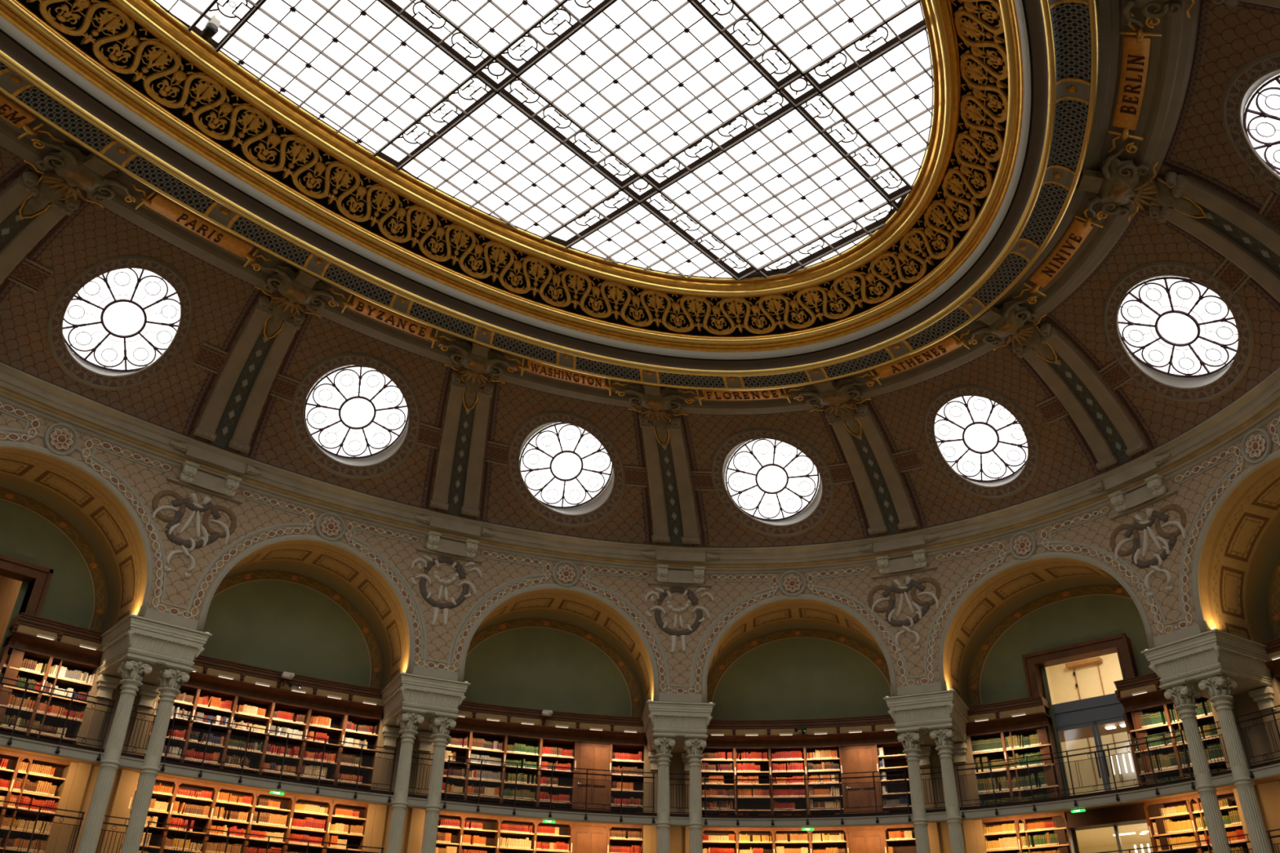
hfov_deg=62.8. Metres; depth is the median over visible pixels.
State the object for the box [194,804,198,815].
book
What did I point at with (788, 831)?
bookcase
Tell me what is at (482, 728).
bookcase
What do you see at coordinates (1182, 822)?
book
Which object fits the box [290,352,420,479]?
window
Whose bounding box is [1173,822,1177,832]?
book
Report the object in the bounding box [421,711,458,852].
column
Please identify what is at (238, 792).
bookcase
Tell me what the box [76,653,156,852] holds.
column
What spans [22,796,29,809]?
book
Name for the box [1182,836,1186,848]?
book
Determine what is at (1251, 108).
window
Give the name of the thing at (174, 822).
book
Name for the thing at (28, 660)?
book
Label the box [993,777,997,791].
book
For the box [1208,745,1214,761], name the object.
book
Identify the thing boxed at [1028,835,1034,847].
book
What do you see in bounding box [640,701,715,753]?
block
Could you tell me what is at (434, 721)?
flower
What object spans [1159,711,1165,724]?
book
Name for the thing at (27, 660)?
book
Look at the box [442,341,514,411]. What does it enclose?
sculpture
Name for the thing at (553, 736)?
bookcase
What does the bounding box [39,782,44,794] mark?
book
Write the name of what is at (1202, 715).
book
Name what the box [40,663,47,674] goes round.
book
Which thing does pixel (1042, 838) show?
book
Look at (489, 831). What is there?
bookcase
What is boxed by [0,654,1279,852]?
books
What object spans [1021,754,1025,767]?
book
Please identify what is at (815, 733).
lamp
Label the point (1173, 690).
flower
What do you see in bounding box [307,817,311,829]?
book
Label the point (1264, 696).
pilaster
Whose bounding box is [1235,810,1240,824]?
book
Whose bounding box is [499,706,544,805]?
bookcase
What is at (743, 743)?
bookcase
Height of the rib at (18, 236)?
2.566 m
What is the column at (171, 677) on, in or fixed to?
on the floor
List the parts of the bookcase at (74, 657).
panel, post, shelf, shelf, panel, shelf, shelf, cove cornice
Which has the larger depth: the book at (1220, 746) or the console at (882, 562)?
the console at (882, 562)
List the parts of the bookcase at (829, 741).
post, panel, cove cornice, shelf, shelf, shelf, panel, shelf, shelf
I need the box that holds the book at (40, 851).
[38,840,44,852]
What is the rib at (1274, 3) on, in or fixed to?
attached to the ceiling
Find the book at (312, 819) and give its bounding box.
[309,817,313,829]
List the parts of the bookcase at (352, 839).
post, shelf, shelf, shelf, cornice rail, panel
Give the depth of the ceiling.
24.57 m
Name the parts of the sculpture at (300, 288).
rosette knob, scroll arm, rosette knob, scroll arm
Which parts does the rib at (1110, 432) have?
inlay panel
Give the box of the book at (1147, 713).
[1146,712,1151,727]
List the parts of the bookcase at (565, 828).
post, shelf, panel, shelf, cornice rail, panel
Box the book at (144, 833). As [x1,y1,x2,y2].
[140,832,145,844]
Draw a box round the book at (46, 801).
[42,800,48,812]
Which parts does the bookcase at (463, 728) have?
shelf, shelf, panel, shelf, shelf, cove cornice, panel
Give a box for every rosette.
[43,422,78,455]
[315,512,345,541]
[551,560,579,586]
[778,570,806,596]
[1009,531,1036,559]
[1240,428,1272,463]
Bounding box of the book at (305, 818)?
[304,817,307,829]
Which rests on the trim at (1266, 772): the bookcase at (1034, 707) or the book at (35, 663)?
the bookcase at (1034, 707)
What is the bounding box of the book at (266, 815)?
[263,813,267,824]
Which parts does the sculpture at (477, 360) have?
scroll arm, rosette knob, rosette knob, scroll arm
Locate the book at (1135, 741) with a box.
[1133,737,1138,751]
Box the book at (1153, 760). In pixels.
[1151,755,1156,771]
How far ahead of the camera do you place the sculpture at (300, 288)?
24.71 m
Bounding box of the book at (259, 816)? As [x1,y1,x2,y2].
[256,812,262,823]
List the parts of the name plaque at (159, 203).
plate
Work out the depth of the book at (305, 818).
26.50 m
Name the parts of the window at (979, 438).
glass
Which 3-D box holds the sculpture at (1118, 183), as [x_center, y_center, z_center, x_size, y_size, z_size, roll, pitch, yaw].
[10.090,-4.726,21.380,1.840,0.539,2.639,-24,-39,36]
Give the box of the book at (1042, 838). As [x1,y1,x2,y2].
[1040,835,1044,846]
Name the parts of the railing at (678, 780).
rail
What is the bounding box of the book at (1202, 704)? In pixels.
[1200,702,1207,715]
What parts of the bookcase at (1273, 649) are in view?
cove cornice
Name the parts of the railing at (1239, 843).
rail, rail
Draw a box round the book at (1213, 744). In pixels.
[1213,744,1217,760]
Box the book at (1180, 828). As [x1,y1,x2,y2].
[1177,821,1182,831]
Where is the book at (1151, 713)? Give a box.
[1151,713,1155,726]
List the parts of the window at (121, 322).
glass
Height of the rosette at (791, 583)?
0.810 m
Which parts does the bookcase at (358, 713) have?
post, shelf, shelf, panel, shelf, shelf, cove cornice, panel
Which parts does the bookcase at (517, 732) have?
post, shelf, shelf, panel, shelf, shelf, cove cornice, panel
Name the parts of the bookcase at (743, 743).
post, cove cornice, shelf, shelf, shelf, shelf, shelf, panel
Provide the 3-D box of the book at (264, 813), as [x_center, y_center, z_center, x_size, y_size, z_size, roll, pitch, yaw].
[-9.366,9.756,26.074,0.048,0.280,0.213,20,-35,-28]
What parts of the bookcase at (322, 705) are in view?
post, shelf, shelf, panel, shelf, shelf, cove cornice, panel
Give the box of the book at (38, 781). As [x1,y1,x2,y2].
[35,780,40,793]
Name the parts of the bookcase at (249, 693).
post, shelf, shelf, panel, shelf, shelf, cove cornice, panel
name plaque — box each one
[0,93,65,148]
[124,182,272,271]
[328,287,456,351]
[503,354,628,395]
[677,386,804,405]
[857,328,977,386]
[1013,198,1107,304]
[1106,8,1162,153]
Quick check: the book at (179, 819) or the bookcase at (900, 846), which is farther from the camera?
the bookcase at (900, 846)
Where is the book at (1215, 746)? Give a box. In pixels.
[1214,744,1220,759]
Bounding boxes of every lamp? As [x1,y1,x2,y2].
[36,633,54,639]
[79,644,97,650]
[217,674,234,679]
[254,681,270,686]
[291,688,306,693]
[327,694,342,699]
[362,701,377,705]
[486,718,500,721]
[520,721,534,724]
[555,724,568,728]
[589,728,603,730]
[623,729,636,733]
[711,733,724,735]
[745,733,758,735]
[779,733,792,735]
[813,732,827,734]
[848,730,862,733]
[883,728,896,730]
[974,718,988,721]
[1011,712,1026,716]
[1105,725,1115,729]
[1113,832,1135,835]
[1131,690,1147,695]
[1271,655,1279,660]
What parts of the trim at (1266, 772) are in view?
fascia panel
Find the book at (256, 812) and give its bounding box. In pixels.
[253,811,257,822]
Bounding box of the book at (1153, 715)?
[1152,712,1156,725]
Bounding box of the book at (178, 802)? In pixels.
[175,801,179,813]
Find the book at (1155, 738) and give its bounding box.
[1153,734,1158,746]
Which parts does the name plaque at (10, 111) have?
plate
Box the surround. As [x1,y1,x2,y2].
[0,0,1023,352]
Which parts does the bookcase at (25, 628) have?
panel, post, shelf, shelf, panel, shelf, shelf, cove cornice, panel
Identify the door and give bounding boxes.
[0,554,53,728]
[1021,632,1177,852]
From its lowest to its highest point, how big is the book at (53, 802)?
0.282 m
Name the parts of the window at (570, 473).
glass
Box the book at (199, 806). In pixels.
[196,805,200,816]
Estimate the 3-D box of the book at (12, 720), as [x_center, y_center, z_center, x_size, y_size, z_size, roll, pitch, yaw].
[-14.003,6.585,23.377,0.198,0.289,0.044,-26,-40,37]
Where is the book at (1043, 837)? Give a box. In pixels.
[1042,835,1045,845]
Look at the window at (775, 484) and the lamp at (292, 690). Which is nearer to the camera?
the lamp at (292, 690)
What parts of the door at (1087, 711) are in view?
frame, door, pull handle, pull handle, frame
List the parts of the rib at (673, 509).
inlay panel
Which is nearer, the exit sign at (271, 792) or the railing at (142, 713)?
the railing at (142, 713)
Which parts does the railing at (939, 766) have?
rail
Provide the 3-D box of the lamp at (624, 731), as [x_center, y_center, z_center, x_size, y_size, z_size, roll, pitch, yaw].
[-0.296,8.869,30.442,0.380,0.074,0.332,5,-31,-7]
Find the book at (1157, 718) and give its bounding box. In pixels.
[1155,711,1159,725]
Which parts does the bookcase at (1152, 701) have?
post, panel, cove cornice, shelf, shelf, panel, shelf, panel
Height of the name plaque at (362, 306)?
0.255 m
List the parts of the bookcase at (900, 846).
post, panel, cornice rail, shelf, panel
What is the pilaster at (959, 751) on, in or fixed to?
attached to the wall at (282, 626)
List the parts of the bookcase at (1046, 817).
post, panel, cornice rail, shelf, shelf, panel, panel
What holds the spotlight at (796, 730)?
attached to the bookcase at (777, 743)
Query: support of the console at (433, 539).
attached to the wall at (1225, 573)
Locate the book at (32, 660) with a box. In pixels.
[27,659,33,671]
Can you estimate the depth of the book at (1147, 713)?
26.37 m
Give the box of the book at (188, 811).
[186,804,191,814]
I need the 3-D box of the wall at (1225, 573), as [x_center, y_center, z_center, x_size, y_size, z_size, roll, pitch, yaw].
[-2.824,-3.080,15.069,33.422,4.000,44.296,-24,-39,36]
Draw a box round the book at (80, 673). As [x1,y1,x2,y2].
[77,671,81,681]
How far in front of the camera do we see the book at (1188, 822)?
24.81 m
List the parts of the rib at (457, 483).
inlay panel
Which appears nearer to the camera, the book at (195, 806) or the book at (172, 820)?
the book at (172, 820)
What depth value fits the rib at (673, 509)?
30.76 m
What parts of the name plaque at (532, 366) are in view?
plate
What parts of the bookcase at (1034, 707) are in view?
post, panel, cove cornice, shelf, shelf, shelf, panel, panel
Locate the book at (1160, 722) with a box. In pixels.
[1157,711,1161,724]
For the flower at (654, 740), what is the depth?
28.64 m
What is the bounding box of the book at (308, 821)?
[306,817,309,829]
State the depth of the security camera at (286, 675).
27.29 m
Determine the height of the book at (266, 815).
0.279 m
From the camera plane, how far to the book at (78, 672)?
24.59 m
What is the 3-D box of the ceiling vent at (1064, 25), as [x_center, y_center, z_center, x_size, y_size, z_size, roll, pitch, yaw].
[-1.219,-6.261,19.218,16.700,0.138,23.010,-24,-39,36]
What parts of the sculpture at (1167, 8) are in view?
scroll arm, rosette knob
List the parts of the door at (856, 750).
post, cove cornice, door panel, raised panel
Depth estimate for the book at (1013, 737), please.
28.39 m
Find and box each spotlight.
[286,682,301,688]
[794,728,806,732]
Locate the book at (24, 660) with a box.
[21,658,26,669]
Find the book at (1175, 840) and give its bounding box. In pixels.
[1173,837,1177,848]
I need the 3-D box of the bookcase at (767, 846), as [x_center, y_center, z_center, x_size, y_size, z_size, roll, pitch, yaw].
[3.203,12.363,29.015,1.046,2.310,0.436,-1,-31,4]
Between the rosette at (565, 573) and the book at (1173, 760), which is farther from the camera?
the rosette at (565, 573)
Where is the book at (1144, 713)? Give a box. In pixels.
[1144,713,1149,727]
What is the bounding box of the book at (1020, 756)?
[1019,755,1023,767]
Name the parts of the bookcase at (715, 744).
shelf, shelf, shelf, panel, shelf, shelf, cove cornice, panel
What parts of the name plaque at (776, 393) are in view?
plate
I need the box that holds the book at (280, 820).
[278,814,282,826]
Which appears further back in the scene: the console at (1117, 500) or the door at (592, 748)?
the door at (592, 748)
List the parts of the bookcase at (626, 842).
post, panel, shelf, cornice rail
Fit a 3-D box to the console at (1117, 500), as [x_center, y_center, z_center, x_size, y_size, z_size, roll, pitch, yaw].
[12.092,1.925,26.429,0.375,0.465,0.340,20,-36,-29]
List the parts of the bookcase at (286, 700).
post, shelf, shelf, panel, shelf, shelf, cove cornice, panel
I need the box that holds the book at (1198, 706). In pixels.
[1197,702,1202,716]
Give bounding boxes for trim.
[0,360,1279,574]
[0,730,1279,828]
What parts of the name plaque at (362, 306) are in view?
plate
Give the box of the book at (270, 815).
[267,813,271,824]
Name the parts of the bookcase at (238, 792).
post, shelf, panel, shelf, shelf, cornice rail, panel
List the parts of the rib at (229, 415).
inlay panel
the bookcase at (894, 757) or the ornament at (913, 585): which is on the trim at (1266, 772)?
the bookcase at (894, 757)
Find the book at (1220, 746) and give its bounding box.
[1217,743,1223,759]
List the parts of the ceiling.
dome panel, dome panel, dome panel, dome panel, dome panel, dome panel, dome panel, dome panel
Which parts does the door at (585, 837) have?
post, raised panel, cornice rail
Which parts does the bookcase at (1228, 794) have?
post, panel, cornice rail, shelf, shelf, shelf, panel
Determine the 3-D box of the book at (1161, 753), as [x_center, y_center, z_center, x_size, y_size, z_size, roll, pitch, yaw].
[12.902,8.263,25.802,0.181,0.397,0.047,25,-38,-35]
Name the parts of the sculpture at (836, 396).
scroll arm, rosette knob, scroll arm, rosette knob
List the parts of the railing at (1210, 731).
rail, rail, rail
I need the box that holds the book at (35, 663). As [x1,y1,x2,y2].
[31,661,37,671]
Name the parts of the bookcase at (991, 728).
cove cornice, shelf, shelf, panel, shelf, panel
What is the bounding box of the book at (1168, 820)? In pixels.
[1167,819,1172,833]
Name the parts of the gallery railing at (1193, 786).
post, post, post, rail, hand rail, rail, post, rail, rail, post, post, post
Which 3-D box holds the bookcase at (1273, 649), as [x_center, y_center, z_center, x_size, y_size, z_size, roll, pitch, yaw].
[14.900,6.210,23.515,0.670,2.900,1.062,15,-33,-22]
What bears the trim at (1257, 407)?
attached to the wall at (1225, 573)
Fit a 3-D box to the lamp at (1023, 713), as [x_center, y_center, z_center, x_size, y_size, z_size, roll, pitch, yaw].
[10.263,7.801,28.315,0.380,0.074,0.332,-20,-36,31]
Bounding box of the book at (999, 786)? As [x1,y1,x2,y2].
[997,777,1000,791]
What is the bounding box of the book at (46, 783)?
[41,782,47,794]
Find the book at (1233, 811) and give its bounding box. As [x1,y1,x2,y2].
[1232,810,1238,824]
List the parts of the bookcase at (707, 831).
shelf, cornice rail, panel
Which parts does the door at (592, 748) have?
post, raised panel, door panel, cove cornice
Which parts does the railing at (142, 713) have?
rail, rail, rail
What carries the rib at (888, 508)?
attached to the ceiling
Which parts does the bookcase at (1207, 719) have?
post, panel, cove cornice, shelf, shelf, shelf, panel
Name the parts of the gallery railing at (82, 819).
rail, post, rail, hand rail, rail, post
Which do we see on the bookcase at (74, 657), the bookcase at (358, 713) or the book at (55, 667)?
the book at (55, 667)
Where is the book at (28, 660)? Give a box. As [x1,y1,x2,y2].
[25,659,31,670]
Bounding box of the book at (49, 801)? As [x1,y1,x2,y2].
[44,800,50,813]
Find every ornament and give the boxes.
[151,489,236,578]
[410,555,482,626]
[644,586,713,653]
[867,576,941,652]
[1109,504,1186,597]
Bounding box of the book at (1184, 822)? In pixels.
[1183,820,1187,831]
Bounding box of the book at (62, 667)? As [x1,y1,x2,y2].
[57,666,63,677]
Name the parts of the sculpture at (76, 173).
rosette knob, scroll arm, rosette knob, scroll arm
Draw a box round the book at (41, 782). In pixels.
[36,781,42,794]
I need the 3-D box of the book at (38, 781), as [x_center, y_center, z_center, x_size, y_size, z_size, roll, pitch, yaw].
[-13.389,8.018,23.277,0.043,0.283,0.218,27,-39,-36]
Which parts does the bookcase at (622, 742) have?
post, panel, shelf, shelf, shelf, shelf, cove cornice, panel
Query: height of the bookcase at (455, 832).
2.310 m
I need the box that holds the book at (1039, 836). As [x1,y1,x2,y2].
[1038,835,1042,846]
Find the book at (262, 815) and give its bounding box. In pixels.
[259,812,263,823]
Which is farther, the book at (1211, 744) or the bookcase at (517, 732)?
the bookcase at (517, 732)
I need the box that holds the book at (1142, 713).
[1142,713,1146,728]
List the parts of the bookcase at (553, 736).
post, shelf, shelf, panel, shelf, shelf, cove cornice, panel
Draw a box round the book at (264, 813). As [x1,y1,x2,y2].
[262,812,266,824]
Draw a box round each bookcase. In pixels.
[0,612,75,737]
[0,750,32,852]
[0,755,71,852]
[24,624,104,743]
[120,774,178,852]
[144,654,209,762]
[159,779,217,852]
[180,657,246,768]
[201,785,257,852]
[219,664,282,773]
[243,790,295,852]
[258,671,318,779]
[283,795,333,852]
[296,678,353,784]
[323,800,368,852]
[333,684,384,789]
[435,811,463,852]
[440,701,476,799]
[457,813,500,852]
[463,702,511,803]
[495,817,536,852]
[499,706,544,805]
[533,819,573,852]
[536,711,579,808]
[606,824,643,852]
[608,715,646,812]
[701,720,735,814]
[702,827,737,852]
[732,720,771,815]
[735,827,773,852]
[766,719,806,815]
[772,827,809,852]
[800,718,844,814]
[808,826,847,852]
[871,714,911,812]
[882,824,916,852]
[965,702,1023,801]
[982,817,1033,852]
[994,695,1066,802]
[1013,812,1075,852]
[1113,672,1193,786]
[1143,795,1213,852]
[1153,677,1226,778]
[1186,789,1248,852]
[1261,637,1279,679]
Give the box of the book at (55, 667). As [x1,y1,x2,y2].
[52,665,57,675]
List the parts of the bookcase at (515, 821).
post, shelf, panel, shelf, cornice rail, panel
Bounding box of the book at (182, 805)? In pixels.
[177,802,185,813]
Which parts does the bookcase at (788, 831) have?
post, cornice rail, shelf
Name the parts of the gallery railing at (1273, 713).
post, rail, hand rail, rail, rail, rail, post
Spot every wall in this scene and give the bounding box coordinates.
[0,401,1279,719]
[0,499,1279,852]
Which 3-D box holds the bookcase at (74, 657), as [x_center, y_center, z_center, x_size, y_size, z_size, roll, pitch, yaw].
[-13.278,6.181,24.343,1.266,2.900,0.670,27,-39,-36]
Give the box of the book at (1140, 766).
[1137,758,1142,773]
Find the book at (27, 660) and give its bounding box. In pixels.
[22,658,28,670]
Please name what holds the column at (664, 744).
on the floor
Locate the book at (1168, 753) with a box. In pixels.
[1168,752,1173,768]
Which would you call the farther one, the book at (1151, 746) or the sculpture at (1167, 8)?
the book at (1151, 746)
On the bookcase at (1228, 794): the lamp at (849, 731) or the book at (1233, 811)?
the book at (1233, 811)
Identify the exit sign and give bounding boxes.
[270,791,284,795]
[542,819,555,823]
[801,826,813,831]
[1071,808,1085,813]
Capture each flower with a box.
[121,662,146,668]
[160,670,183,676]
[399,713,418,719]
[431,717,450,724]
[652,737,670,742]
[683,738,701,744]
[902,733,921,739]
[935,729,955,736]
[1169,686,1195,693]
[1204,676,1231,684]
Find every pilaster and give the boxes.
[53,674,160,852]
[368,726,434,852]
[648,751,689,852]
[918,742,977,852]
[1209,686,1279,760]
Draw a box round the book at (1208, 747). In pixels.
[1207,745,1213,761]
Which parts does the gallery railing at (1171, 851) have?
hand rail, post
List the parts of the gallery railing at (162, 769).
post, post, post, rail, rail, post, rail, hand rail, rail, post, post, post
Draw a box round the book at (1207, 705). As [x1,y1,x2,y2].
[1205,701,1210,715]
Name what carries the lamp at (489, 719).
attached to the bookcase at (482, 728)
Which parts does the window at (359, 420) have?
glass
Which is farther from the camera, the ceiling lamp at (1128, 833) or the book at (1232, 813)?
the ceiling lamp at (1128, 833)
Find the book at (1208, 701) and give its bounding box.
[1207,699,1213,714]
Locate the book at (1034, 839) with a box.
[1033,835,1036,846]
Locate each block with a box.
[98,613,212,686]
[380,672,470,732]
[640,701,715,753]
[883,689,968,746]
[1140,628,1271,698]
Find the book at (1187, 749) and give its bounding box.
[1186,749,1191,765]
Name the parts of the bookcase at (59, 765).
panel, post, shelf, shelf, shelf, shelf, cornice rail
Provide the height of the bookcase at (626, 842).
2.310 m
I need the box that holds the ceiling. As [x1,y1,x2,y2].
[0,0,1279,546]
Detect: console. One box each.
[177,460,199,484]
[222,475,241,497]
[425,530,441,551]
[464,538,479,559]
[655,564,668,582]
[693,566,705,584]
[875,555,889,574]
[911,549,928,568]
[1107,490,1130,513]
[1144,474,1168,497]
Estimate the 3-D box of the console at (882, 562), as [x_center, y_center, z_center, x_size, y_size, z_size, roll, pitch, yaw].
[6.996,4.006,30.091,0.340,0.465,0.375,-12,-33,20]
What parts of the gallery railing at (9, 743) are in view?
post, rail, rail, rail, hand rail, rail, post, post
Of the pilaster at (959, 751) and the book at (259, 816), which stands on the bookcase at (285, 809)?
the book at (259, 816)
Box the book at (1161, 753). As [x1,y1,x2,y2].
[1160,753,1165,768]
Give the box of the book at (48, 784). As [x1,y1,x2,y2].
[44,782,49,795]
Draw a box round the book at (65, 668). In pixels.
[62,667,66,678]
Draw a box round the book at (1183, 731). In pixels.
[1182,730,1186,742]
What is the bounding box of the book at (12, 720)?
[8,715,15,727]
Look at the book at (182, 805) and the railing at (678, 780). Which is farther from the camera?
the railing at (678, 780)
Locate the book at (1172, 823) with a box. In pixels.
[1171,822,1175,832]
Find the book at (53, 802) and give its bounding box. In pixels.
[48,800,54,813]
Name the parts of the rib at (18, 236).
inlay panel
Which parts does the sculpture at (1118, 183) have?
scroll arm, scroll arm, rosette knob, rosette knob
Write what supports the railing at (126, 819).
attached to the column at (133, 668)
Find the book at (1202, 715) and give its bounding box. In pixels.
[1199,702,1204,716]
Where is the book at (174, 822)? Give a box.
[171,817,176,829]
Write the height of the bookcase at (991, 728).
2.900 m
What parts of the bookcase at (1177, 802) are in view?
post, panel, cornice rail, shelf, shelf, panel, shelf, panel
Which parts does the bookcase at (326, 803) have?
post, shelf, shelf, shelf, cornice rail, panel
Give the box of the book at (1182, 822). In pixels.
[1181,821,1185,831]
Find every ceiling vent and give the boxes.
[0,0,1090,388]
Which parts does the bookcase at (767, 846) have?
post, cornice rail, shelf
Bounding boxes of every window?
[47,255,193,391]
[153,0,933,279]
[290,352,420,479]
[507,410,625,527]
[711,427,835,537]
[924,385,1039,499]
[1102,261,1253,402]
[1221,50,1279,195]
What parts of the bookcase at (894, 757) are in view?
post, panel, cove cornice, shelf, shelf, shelf, panel, shelf, shelf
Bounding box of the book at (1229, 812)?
[1228,811,1234,825]
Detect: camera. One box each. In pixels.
[200,13,221,39]
[280,671,294,686]
[541,710,552,723]
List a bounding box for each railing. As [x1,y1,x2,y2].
[0,676,115,760]
[0,800,84,852]
[96,815,129,852]
[121,704,158,755]
[140,821,384,852]
[160,712,397,802]
[408,751,433,795]
[443,755,654,823]
[669,773,689,813]
[703,769,911,825]
[920,766,945,808]
[955,729,1195,817]
[1097,840,1211,852]
[1197,720,1231,773]
[1226,834,1253,852]
[1235,705,1279,777]
[1266,828,1279,852]
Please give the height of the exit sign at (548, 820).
0.125 m
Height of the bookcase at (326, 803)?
2.310 m
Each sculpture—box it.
[18,139,133,218]
[254,265,338,339]
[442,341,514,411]
[618,384,689,447]
[794,378,871,437]
[969,297,1057,363]
[1075,147,1206,221]
[1099,0,1224,26]
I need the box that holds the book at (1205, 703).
[1204,702,1208,715]
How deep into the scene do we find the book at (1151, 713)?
26.29 m
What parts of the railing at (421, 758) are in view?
rail, rail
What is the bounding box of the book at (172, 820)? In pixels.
[169,817,173,829]
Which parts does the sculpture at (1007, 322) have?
scroll arm, rosette knob, scroll arm, rosette knob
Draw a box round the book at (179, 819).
[175,817,180,830]
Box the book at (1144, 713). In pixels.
[1143,713,1147,727]
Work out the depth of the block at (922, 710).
27.97 m
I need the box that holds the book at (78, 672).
[75,671,79,680]
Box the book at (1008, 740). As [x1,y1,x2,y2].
[1007,736,1010,749]
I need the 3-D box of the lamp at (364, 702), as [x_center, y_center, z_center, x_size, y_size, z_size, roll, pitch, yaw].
[-7.336,7.488,28.336,0.380,0.074,0.332,17,-34,-25]
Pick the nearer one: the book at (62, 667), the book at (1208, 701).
the book at (62, 667)
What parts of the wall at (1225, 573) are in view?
spandrel frame, spandrel frame, spandrel frame, spandrel frame, spandrel frame, spandrel frame, spandrel frame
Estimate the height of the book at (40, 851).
0.241 m
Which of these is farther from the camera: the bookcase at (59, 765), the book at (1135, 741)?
the book at (1135, 741)
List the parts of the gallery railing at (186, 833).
post, post, rail, post, post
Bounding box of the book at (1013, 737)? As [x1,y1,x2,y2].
[1012,735,1016,748]
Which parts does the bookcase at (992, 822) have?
cornice rail, shelf, panel, shelf, panel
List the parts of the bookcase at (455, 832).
shelf, panel, shelf, cornice rail, panel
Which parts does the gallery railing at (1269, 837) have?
post, hand rail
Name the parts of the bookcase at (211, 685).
post, shelf, shelf, panel, shelf, shelf, cove cornice, panel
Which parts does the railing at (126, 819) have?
rail, rail, rail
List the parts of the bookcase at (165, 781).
shelf, shelf, shelf, shelf, cornice rail, panel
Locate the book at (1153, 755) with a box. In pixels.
[1153,755,1159,770]
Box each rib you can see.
[0,175,75,284]
[193,301,302,453]
[429,377,493,517]
[640,419,700,546]
[826,408,917,534]
[1016,326,1147,470]
[1154,174,1279,302]
[1223,0,1279,8]
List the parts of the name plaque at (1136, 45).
plate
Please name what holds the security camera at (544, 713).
attached to the bookcase at (553, 736)
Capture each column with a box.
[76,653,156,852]
[120,662,194,852]
[386,707,426,852]
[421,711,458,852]
[650,733,676,852]
[681,734,707,852]
[894,727,930,852]
[927,724,965,852]
[1159,679,1231,852]
[1192,669,1271,852]
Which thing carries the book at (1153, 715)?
on the bookcase at (1152, 701)
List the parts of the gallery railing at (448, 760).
post, post, post, rail, rail, post, hand rail, rail, rail, post, post, post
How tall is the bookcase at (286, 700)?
2.900 m
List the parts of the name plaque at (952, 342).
plate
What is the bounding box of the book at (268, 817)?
[266,813,270,824]
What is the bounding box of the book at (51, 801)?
[47,800,53,813]
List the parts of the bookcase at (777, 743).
post, cove cornice, shelf, shelf, shelf, panel, shelf, shelf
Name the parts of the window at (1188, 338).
glass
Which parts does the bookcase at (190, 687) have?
shelf, shelf, panel, shelf, shelf, panel, cove cornice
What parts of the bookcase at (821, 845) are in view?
post, cornice rail, shelf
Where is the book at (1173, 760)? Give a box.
[1170,753,1176,768]
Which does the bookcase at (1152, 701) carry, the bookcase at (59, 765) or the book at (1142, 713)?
the book at (1142, 713)
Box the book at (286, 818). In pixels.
[284,815,287,826]
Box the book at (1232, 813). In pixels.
[1230,810,1235,825]
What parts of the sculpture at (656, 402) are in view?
scroll arm, rosette knob, rosette knob, scroll arm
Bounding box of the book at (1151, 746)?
[1147,735,1152,747]
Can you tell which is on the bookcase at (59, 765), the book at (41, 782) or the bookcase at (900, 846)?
the book at (41, 782)
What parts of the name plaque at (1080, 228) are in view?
plate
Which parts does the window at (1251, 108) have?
glass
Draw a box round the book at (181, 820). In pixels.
[177,818,182,830]
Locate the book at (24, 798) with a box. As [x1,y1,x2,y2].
[21,796,26,809]
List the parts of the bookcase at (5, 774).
shelf, panel, cornice rail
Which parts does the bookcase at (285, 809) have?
post, shelf, panel, shelf, shelf, cornice rail, panel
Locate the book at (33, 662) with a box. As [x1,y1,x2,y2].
[30,661,35,671]
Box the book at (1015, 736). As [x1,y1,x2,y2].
[1013,735,1017,747]
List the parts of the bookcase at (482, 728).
post, shelf, panel, shelf, shelf, shelf, cove cornice, panel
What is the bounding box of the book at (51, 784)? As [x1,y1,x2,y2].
[46,782,52,795]
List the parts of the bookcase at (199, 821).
post, shelf, shelf, shelf, shelf, cornice rail, panel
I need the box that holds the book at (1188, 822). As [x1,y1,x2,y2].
[1186,819,1191,831]
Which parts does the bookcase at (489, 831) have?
post, shelf, panel, shelf, cornice rail, panel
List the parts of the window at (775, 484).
glass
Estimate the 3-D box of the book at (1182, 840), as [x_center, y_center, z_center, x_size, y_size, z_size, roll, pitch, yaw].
[12.886,9.864,24.838,0.186,0.260,0.043,25,-38,-35]
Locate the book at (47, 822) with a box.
[43,822,49,833]
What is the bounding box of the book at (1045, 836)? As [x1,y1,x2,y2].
[1044,834,1047,845]
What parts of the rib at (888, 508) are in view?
inlay panel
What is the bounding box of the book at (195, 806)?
[192,804,196,815]
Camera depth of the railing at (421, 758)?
26.62 m
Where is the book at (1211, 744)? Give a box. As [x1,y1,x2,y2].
[1210,744,1216,760]
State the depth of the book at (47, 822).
23.06 m
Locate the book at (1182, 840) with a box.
[1180,836,1185,848]
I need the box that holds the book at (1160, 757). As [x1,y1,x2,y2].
[1158,754,1164,769]
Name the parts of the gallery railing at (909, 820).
post, post, post, rail, hand rail, rail, post, rail, rail, post, post, post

